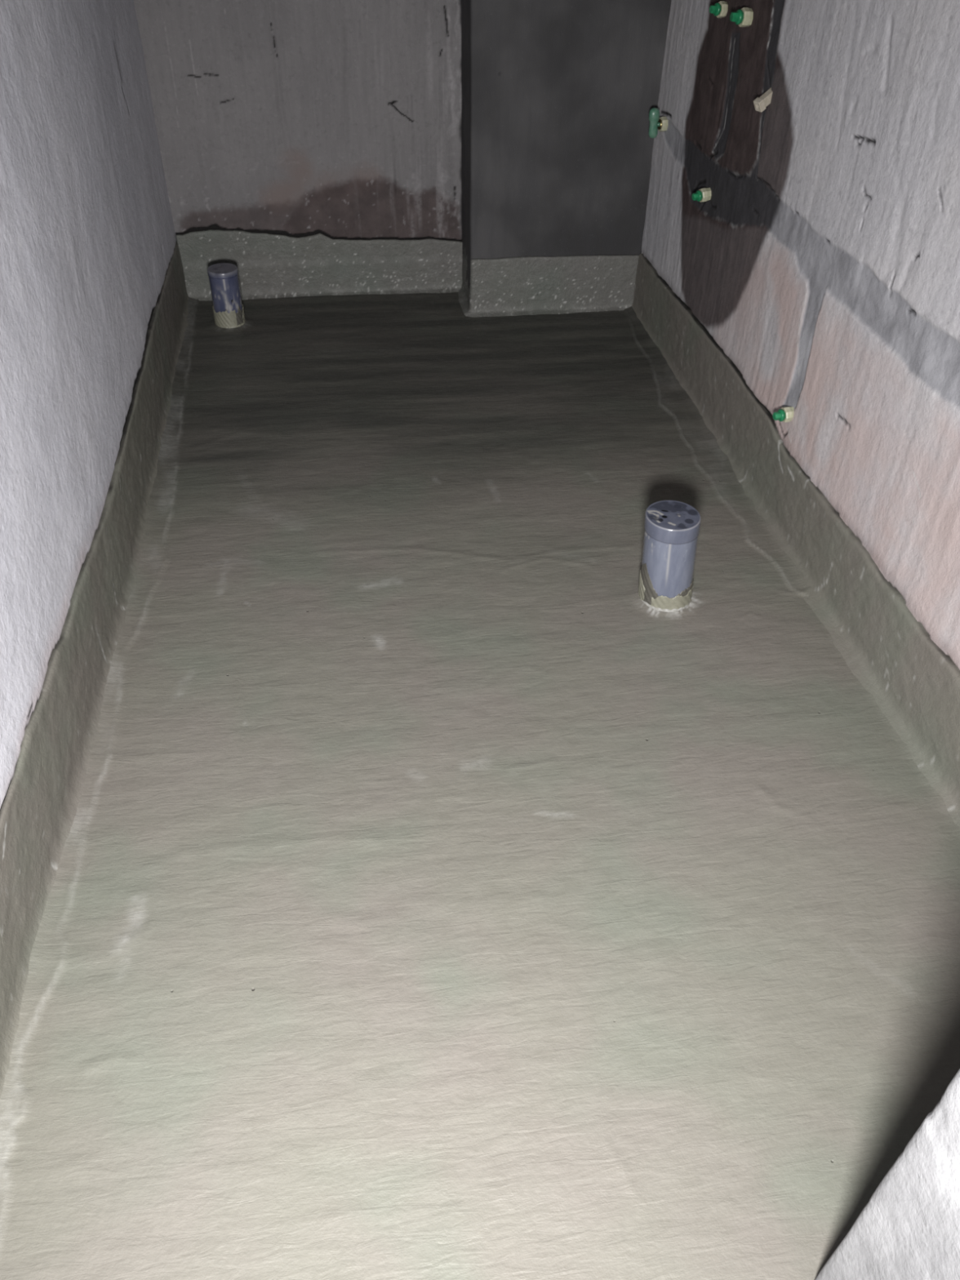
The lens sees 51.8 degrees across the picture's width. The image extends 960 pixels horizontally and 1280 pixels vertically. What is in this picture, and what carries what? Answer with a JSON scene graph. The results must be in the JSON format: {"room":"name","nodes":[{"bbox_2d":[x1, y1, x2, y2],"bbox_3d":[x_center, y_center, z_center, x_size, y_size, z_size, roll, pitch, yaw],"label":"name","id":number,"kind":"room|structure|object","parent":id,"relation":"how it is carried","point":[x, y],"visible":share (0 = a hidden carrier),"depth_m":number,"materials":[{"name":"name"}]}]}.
{"room":"unfinished bathroom","nodes":[
{"label":"unfinished bathroom","id":0,"kind":"room"},
{"bbox_2d":[0,0,176,810],"bbox_3d":[-0.781,-0.876,1.036,0.182,2.630,4.301,-4,41,-7],"label":"wall","id":1,"kind":"structure","parent":0,"point":[88,237],"depth_m":1.81,"materials":[{"name":"grey paint"}]},
{"bbox_2d":[0,241,188,1097],"bbox_3d":[-0.717,0.026,1.794,0.098,0.228,4.068,-4,41,-7],"label":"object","id":2,"kind":"structure","parent":1,"relation":"attached to","point":[38,811],"depth_m":1.72,"materials":[{"name":"grey concrete"}]},
{"bbox_2d":[133,0,462,241],"bbox_3d":[-0.237,-2.256,2.680,1.721,2.630,0.165,-4,41,-7],"label":"wall","id":3,"kind":"structure","parent":0,"point":[333,118],"depth_m":3.06,"materials":[{"name":"grey paint"}]},
{"bbox_2d":[176,228,639,317],"bbox_3d":[-0.237,-1.230,3.292,1.500,0.226,0.289,-4,41,-7],"label":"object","id":4,"kind":"structure","parent":3,"relation":"attached to","point":[269,265],"depth_m":3.32,"materials":[{"name":"grey concrete"}]},
{"bbox_2d":[0,292,959,1279],"bbox_3d":[0.010,0.113,1.954,1.537,0.123,4.200,-4,41,-7],"label":"floor","id":5,"kind":"structure","parent":0,"point":[432,896],"depth_m":1.58,"materials":[{"name":"grey concrete"}]},
{"bbox_2d":[207,262,245,328],"bbox_3d":[-0.809,-1.090,3.156,0.097,0.195,0.098,-30,49,-32],"label":"drain pipe","id":6,"kind":"object","parent":5,"relation":"on","point":[228,308],"visible":1,"depth_m":3.12,"materials":[{"name":"blue plastic"}]},
{"bbox_2d":[638,500,701,612],"bbox_3d":[0.396,-0.168,2.076,0.126,0.228,0.116,-4,41,-7],"label":"drain pipe","id":7,"kind":"object","parent":5,"relation":"on","point":[672,527],"visible":1,"depth_m":2.02,"materials":[{"name":"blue plastic"}]},
{"bbox_2d":[461,0,671,288],"bbox_3d":[0.246,-2.174,2.597,0.618,2.630,0.250,-4,41,-7],"label":"wall","id":8,"kind":"structure","parent":0,"point":[558,96],"depth_m":2.97,"materials":[{"name":"grey paint"}]},
{"bbox_2d":[641,0,959,670],"bbox_3d":[0.875,-0.918,1.132,0.165,2.630,4.050,-4,41,-7],"label":"wall","id":9,"kind":"structure","parent":0,"point":[822,259],"depth_m":1.97,"materials":[{"name":"grey paint"}]},
{"bbox_2d":[648,107,667,137],"bbox_3d":[0.528,-1.524,2.910,0.070,0.080,0.041,-9,41,-12],"label":"valve","id":10,"kind":"object","parent":9,"relation":"attached to","point":[656,123],"visible":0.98,"depth_m":2.90,"materials":[{"name":"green plastic"}]},
{"bbox_2d":[657,119,662,129],"bbox_3d":[0.537,-1.522,2.914,0.020,0.028,0.028,-9,41,-12],"label":"socket","id":11,"kind":"object","parent":10,"relation":"attached to","point":[660,121],"depth_m":2.91,"materials":[{"name":"gold metal"}]},
{"bbox_2d":[691,187,711,202],"bbox_3d":[0.594,-1.185,2.632,0.057,0.036,0.036,-10,42,-13],"label":"outlet","id":12,"kind":"object","parent":9,"relation":"attached to","point":[701,195],"visible":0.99,"depth_m":2.62,"materials":[{"name":"beige plastic"}]},
{"bbox_2d":[709,0,728,17],"bbox_3d":[0.591,-1.548,2.424,0.056,0.036,0.036,-14,43,-17],"label":"outlet","id":13,"kind":"object","parent":9,"relation":"attached to","point":[719,9],"visible":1,"depth_m":2.41,"materials":[{"name":"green plastic"}]},
{"bbox_2d":[729,7,753,26],"bbox_3d":[0.611,-1.445,2.292,0.061,0.040,0.039,-8,41,-11],"label":"outlet","id":14,"kind":"object","parent":9,"relation":"attached to","point":[743,17],"visible":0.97,"depth_m":2.28,"materials":[{"name":"beige plastic"}]},
{"bbox_2d":[753,87,772,112],"bbox_3d":[0.644,-1.217,2.224,0.054,0.045,0.021,-18,44,-22],"label":"stub","id":15,"kind":"object","parent":9,"relation":"attached to","point":[761,103],"visible":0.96,"depth_m":2.22,"materials":[{"name":"beige plastic"}]},
{"bbox_2d":[772,406,794,422],"bbox_3d":[0.690,-0.509,2.230,0.057,0.036,0.036,-8,41,-11],"label":"outlet","id":16,"kind":"object","parent":9,"relation":"attached to","point":[785,414],"visible":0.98,"depth_m":2.22,"materials":[{"name":"beige plastic"}]},
{"bbox_2d":[631,253,959,826],"bbox_3d":[0.720,-0.245,2.166,0.074,0.214,2.988,-4,41,-7],"label":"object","id":17,"kind":"structure","parent":9,"relation":"attached to","point":[912,681],"depth_m":2.09,"materials":[{"name":"grey concrete"}]},
{"bbox_2d":[814,1068,959,1279],"bbox_3d":[0.766,-0.203,0.276,0.701,2.620,0.208,-4,41,-7],"label":"wall","id":18,"kind":"structure","parent":0,"point":[908,1228],"depth_m":0.89,"materials":[{"name":"paint"}]}
]}

